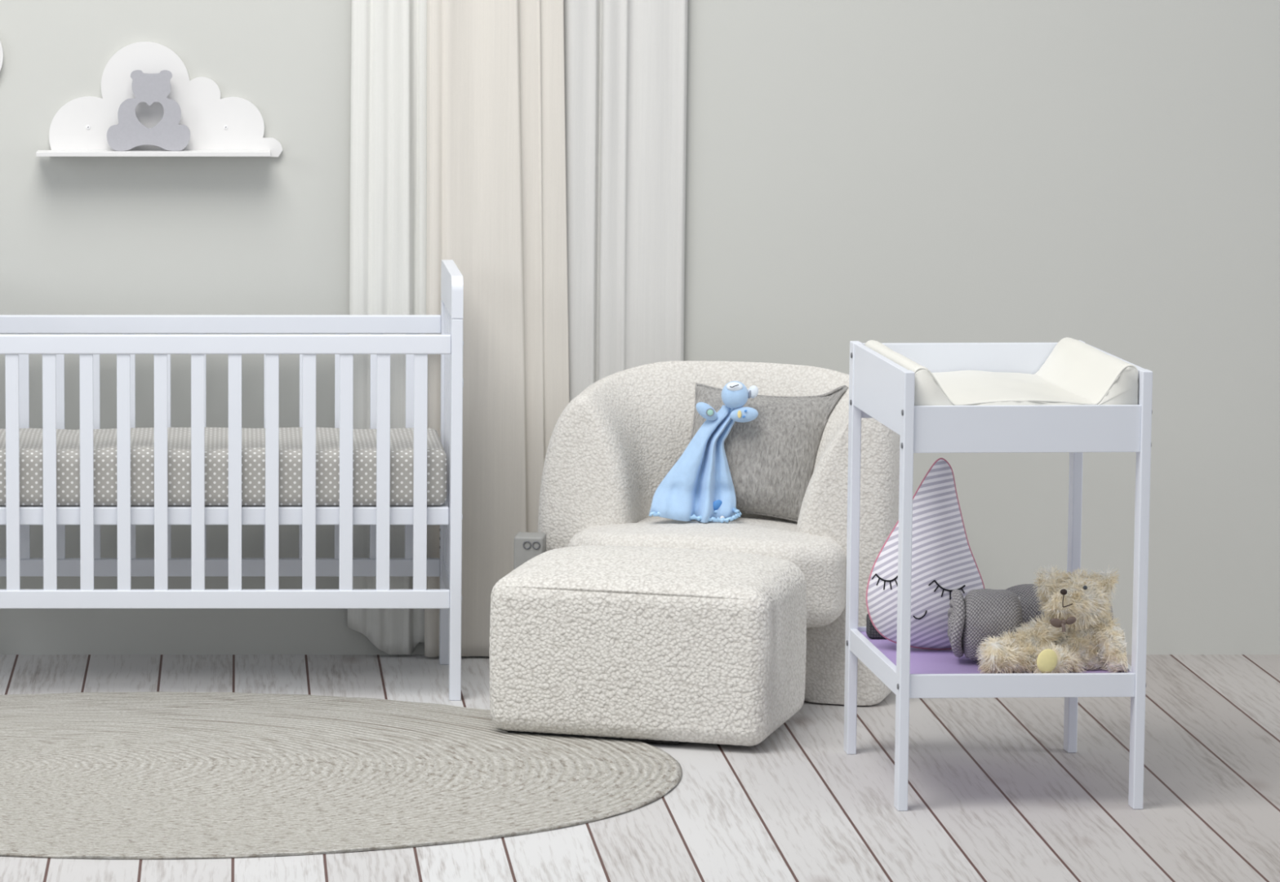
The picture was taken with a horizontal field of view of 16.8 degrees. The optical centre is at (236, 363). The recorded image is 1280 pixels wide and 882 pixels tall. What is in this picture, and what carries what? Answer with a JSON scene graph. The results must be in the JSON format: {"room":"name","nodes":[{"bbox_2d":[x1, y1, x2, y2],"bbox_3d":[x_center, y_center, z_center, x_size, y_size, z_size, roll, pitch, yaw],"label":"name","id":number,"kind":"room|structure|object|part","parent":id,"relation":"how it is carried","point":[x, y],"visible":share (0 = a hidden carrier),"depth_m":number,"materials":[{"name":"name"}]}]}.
{"room":"children's room","nodes":[
{"label":"children's room","id":0,"kind":"room"},
{"bbox_2d":[0,0,1279,654],"bbox_3d":[1.000,-0.701,10.781,8.400,2.920,0.120,0,6,0],"label":"wall","id":1,"kind":"structure","parent":0,"point":[1104,175],"depth_m":10.76,"materials":[{"name":"grey paint"}]},
{"bbox_2d":[0,40,3,71],"bbox_3d":[-0.682,-0.768,10.702,0.200,0.200,0.021,0,6,0],"label":"disc","id":2,"kind":"object","parent":1,"relation":"attached to","point":[1,46],"visible":1,"depth_m":10.69,"materials":[{"name":"white"}]},
{"bbox_2d":[35,41,282,156],"bbox_3d":[-0.192,-0.655,10.669,0.611,0.287,0.109,0,6,0],"label":"shelf","id":3,"kind":"object","parent":1,"relation":"attached to","point":[232,126],"visible":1,"depth_m":10.71,"materials":[{"name":"wood"}]},
{"bbox_2d":[106,70,190,151],"bbox_3d":[-0.220,-0.630,10.673,0.208,0.201,0.016,0,6,0],"label":"cutout","id":4,"kind":"object","parent":3,"relation":"on","point":[130,132],"visible":1,"depth_m":10.67},
{"bbox_2d":[347,0,426,655],"bbox_3d":[0.419,-0.431,10.716,0.278,2.343,0.027,0,6,0],"label":"sheer curtain","id":5,"kind":"object","parent":1,"relation":"hanging from","point":[388,231],"visible":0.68,"depth_m":10.71,"materials":[{"name":"white fabric"}]},
{"bbox_2d":[424,0,568,657],"bbox_3d":[0.659,-0.428,10.689,0.373,2.344,0.030,0,6,0],"label":"curtain","id":6,"kind":"object","parent":1,"relation":"hanging from","point":[496,191],"visible":0.81,"depth_m":10.70,"materials":[{"name":"fabric"}]},
{"bbox_2d":[513,532,546,569],"bbox_3d":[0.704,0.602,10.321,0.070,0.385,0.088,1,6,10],"label":"power outlet","id":7,"kind":"object","parent":1,"relation":"attached to","point":[527,545],"visible":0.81,"depth_m":10.27,"materials":[{"name":"grey plastic"}]},
{"bbox_2d":[563,0,688,402],"bbox_3d":[0.937,-0.431,10.724,0.371,2.344,0.026,0,6,0],"label":"curtain","id":8,"kind":"object","parent":1,"relation":"hanging from","point":[625,61],"visible":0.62,"depth_m":10.72,"materials":[{"name":"white fabric"}]},
{"bbox_2d":[0,654,1279,881],"bbox_3d":[1.000,1.067,8.023,8.400,0.060,5.736,0,6,0],"label":"floor","id":9,"kind":"structure","parent":0,"point":[995,794],"depth_m":9.18,"materials":[{"name":"white wood"}]},
{"bbox_2d":[0,259,463,701],"bbox_3d":[-0.097,0.272,10.447,1.276,1.015,0.533,0,6,0],"label":"crib","id":10,"kind":"object","parent":9,"relation":"on","point":[17,348],"visible":0.98,"depth_m":10.21,"materials":[{"name":"white paint"}]},
{"bbox_3d":[-0.100,0.509,10.722,1.214,0.044,0.024,0,6,0],"label":"rail","id":11,"kind":"part","parent":10,"relation":"part of","materials":[{"name":"white paint"}]},
{"bbox_3d":[-0.100,-0.098,10.658,1.214,0.046,0.024,0,6,0],"label":"rail","id":12,"kind":"part","parent":10,"relation":"part of","materials":[{"name":"white paint"}]},
{"bbox_2d":[0,426,446,506],"bbox_3d":[-0.101,0.248,10.445,1.204,0.142,0.453,0,6,0],"label":"mattress","id":13,"kind":"object","parent":10,"relation":"on","point":[142,439],"visible":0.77,"depth_m":10.22,"materials":[{"name":"grey fabric"}]},
{"bbox_3d":[-0.100,0.340,10.454,1.210,0.042,0.461,0,6,0],"label":"mattress","id":14,"kind":"part","parent":10,"relation":"part of","materials":[{"name":"white paint"}]},
{"bbox_3d":[-0.100,0.561,10.228,1.214,0.044,0.024,0,6,0],"label":"rail","id":15,"kind":"part","parent":10,"relation":"part of","materials":[{"name":"white paint"}]},
{"bbox_3d":[-0.100,-0.046,10.164,1.214,0.046,0.024,0,6,0],"label":"rail","id":16,"kind":"part","parent":10,"relation":"part of","materials":[{"name":"white paint"}]},
{"bbox_3d":[0.521,0.296,10.697,0.028,0.915,0.042,0,6,0],"label":"post","id":17,"kind":"part","parent":10,"relation":"part of","materials":[{"name":"white paint"}]},
{"bbox_3d":[0.521,0.533,10.475,0.020,0.046,0.449,0,6,0],"label":"rail","id":18,"kind":"part","parent":10,"relation":"part of","materials":[{"name":"white paint"}]},
{"bbox_3d":[0.521,-0.183,10.399,0.028,0.099,0.533,0,6,0],"label":"crest rail","id":19,"kind":"part","parent":10,"relation":"part of","materials":[{"name":"white paint"}]},
{"bbox_3d":[0.521,0.347,10.208,0.028,0.915,0.042,0,6,0],"label":"post","id":20,"kind":"part","parent":10,"relation":"part of","materials":[{"name":"white paint"}]},
{"bbox_2d":[0,692,682,860],"bbox_3d":[-0.190,0.886,9.416,2.330,0.009,1.810,0,6,0],"label":"round rug","id":21,"kind":"object","parent":9,"relation":"on","point":[125,775],"visible":0.94,"depth_m":9.31,"materials":[{"name":"fabric"}]},
{"bbox_2d":[488,545,806,746],"bbox_3d":[0.948,0.635,9.869,0.650,0.395,0.478,2,6,19],"label":"ottoman","id":22,"kind":"object","parent":21,"relation":"on","point":[630,643],"visible":1,"depth_m":9.67,"materials":[{"name":"beige fabric"}]},
{"bbox_3d":[0.872,0.823,9.912,0.400,0.013,0.396,2,6,19],"label":"plate","id":23,"kind":"part","parent":22,"relation":"part of","materials":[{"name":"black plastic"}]},
{"bbox_2d":[537,360,900,706],"bbox_3d":[1.184,0.396,10.396,0.871,0.773,0.685,2,6,19],"label":"armchair","id":24,"kind":"object","parent":9,"relation":"on","point":[610,450],"visible":0.33,"depth_m":10.30,"materials":[{"name":"beige fabric"}]},
{"bbox_2d":[648,381,758,523],"bbox_3d":[1.115,0.211,10.263,0.264,0.335,0.104,0,6,0],"label":"comforter","id":25,"kind":"object","parent":24,"relation":"on","point":[699,486],"visible":1,"depth_m":10.26,"materials":[{"name":"fabric"}]},
{"bbox_2d":[648,404,736,523],"bbox_3d":[1.096,0.239,10.263,0.220,0.274,0.098,0,6,0],"label":"blanket","id":26,"kind":"object","parent":25,"relation":"attached to","point":[700,486],"depth_m":10.26,"materials":[{"name":"blue fabric"}]},
{"bbox_3d":[1.094,0.362,10.254,0.222,0.035,0.043,0,6,0],"label":"satin trim","id":27,"kind":"part","parent":25,"relation":"part of","materials":[{"name":"blue fabric"}]},
{"bbox_3d":[1.123,0.114,10.268,0.051,0.045,0.028,0,6,0],"label":"arm","id":28,"kind":"part","parent":25,"relation":"part of"},
{"bbox_3d":[1.212,0.122,10.259,0.068,0.037,0.028,0,6,0],"label":"arm","id":29,"kind":"part","parent":25,"relation":"part of"},
{"bbox_2d":[568,513,846,627],"bbox_3d":[1.150,0.484,10.312,0.662,0.224,0.488,2,6,19],"label":"seat cushion","id":30,"kind":"object","parent":24,"relation":"on","point":[816,544],"depth_m":10.13,"materials":[{"name":"beige fabric"}]},
{"bbox_2d":[689,382,848,522],"bbox_3d":[1.282,0.209,10.345,0.497,0.343,0.144,1,6,8],"label":"throw cushion","id":31,"kind":"object","parent":24,"relation":"on","point":[771,457],"visible":0.74,"depth_m":10.30,"materials":[{"name":"grey fabric"}]},
{"bbox_2d":[844,340,1152,811],"bbox_3d":[1.629,0.442,9.263,0.522,0.924,0.655,0,6,-2],"label":"table","id":32,"kind":"object","parent":9,"relation":"on","point":[881,389],"visible":0.81,"depth_m":8.97,"materials":[{"name":"white paint"}]},
{"bbox_3d":[1.371,0.411,9.557,0.021,0.924,0.046,0,6,-2],"label":"leg","id":33,"kind":"part","parent":32,"relation":"part of","materials":[{"name":"white paint"}]},
{"bbox_3d":[1.619,0.611,9.592,0.475,0.048,0.016,0,6,-2],"label":"shelf rail","id":34,"kind":"part","parent":32,"relation":"part of","materials":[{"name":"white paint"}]},
{"bbox_3d":[1.381,0.644,9.276,0.016,0.048,0.563,0,6,-2],"label":"shelf rail","id":35,"kind":"part","parent":32,"relation":"part of","materials":[{"name":"white paint"}]},
{"bbox_2d":[866,613,885,639],"bbox_3d":[1.425,0.580,9.493,0.060,0.050,0.056,0,6,0],"label":"block","id":36,"kind":"object","parent":32,"relation":"on","point":[871,632],"visible":0.34,"depth_m":9.47,"materials":[{"name":"grey fabric"}]},
{"bbox_3d":[1.381,0.053,9.214,0.016,0.138,0.563,0,6,-2],"label":"panel","id":37,"kind":"part","parent":32,"relation":"part of","materials":[{"name":"white paint"}]},
{"bbox_3d":[1.392,0.475,8.952,0.021,0.924,0.046,0,6,-2],"label":"leg","id":38,"kind":"part","parent":32,"relation":"part of","materials":[{"name":"white paint"}]},
{"bbox_2d":[866,457,985,649],"bbox_3d":[1.499,0.415,9.326,0.265,0.413,0.166,0,6,0],"label":"cushion","id":39,"kind":"object","parent":32,"relation":"on","point":[944,562],"visible":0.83,"depth_m":9.28,"materials":[{"name":"fabric"}]},
{"bbox_2d":[947,589,1022,662],"bbox_3d":[1.598,0.557,9.171,0.159,0.155,0.141,1,6,8],"label":"knitted blanket","id":40,"kind":"object","parent":32,"relation":"on","point":[982,612],"visible":0.84,"depth_m":9.12,"materials":[{"name":"grey fabric"}]},
{"bbox_2d":[864,337,1137,405],"bbox_3d":[1.629,0.036,9.220,0.470,0.132,0.602,0,6,-2],"label":"changing pad","id":41,"kind":"object","parent":32,"relation":"on","point":[1075,372],"visible":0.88,"depth_m":9.11,"materials":[{"name":"beige plastic"}]},
{"bbox_3d":[1.640,0.673,8.974,0.475,0.049,0.016,0,6,-2],"label":"shelf rail","id":42,"kind":"part","parent":32,"relation":"part of","materials":[{"name":"white paint"}]},
{"bbox_2d":[974,565,1128,673],"bbox_3d":[1.713,0.539,9.089,0.324,0.213,0.231,0,6,0],"label":"teddy bear","id":43,"kind":"object","parent":32,"relation":"on","point":[1077,632],"visible":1,"depth_m":9.06},
{"bbox_2d":[1005,584,1113,630],"bbox_3d":[1.776,0.547,9.325,0.260,0.133,0.138,0,6,-3],"label":"knitted blanket","id":44,"kind":"object","parent":32,"relation":"on","point":[1024,593],"visible":0.16,"depth_m":9.29,"materials":[{"name":"grey fabric"}]},
{"bbox_3d":[1.867,0.409,9.574,0.021,0.924,0.046,0,6,-2],"label":"leg","id":45,"kind":"part","parent":32,"relation":"part of","materials":[{"name":"white paint"}]},
{"bbox_3d":[1.878,0.051,9.230,0.016,0.138,0.563,0,6,-2],"label":"panel","id":46,"kind":"part","parent":32,"relation":"part of","materials":[{"name":"white paint"}]},
{"bbox_3d":[1.878,0.642,9.292,0.016,0.048,0.563,0,6,-2],"label":"shelf rail","id":47,"kind":"part","parent":32,"relation":"part of","materials":[{"name":"white paint"}]},
{"bbox_3d":[1.887,0.473,8.968,0.021,0.924,0.046,0,6,-2],"label":"leg","id":48,"kind":"part","parent":32,"relation":"part of","materials":[{"name":"white paint"}]}
]}

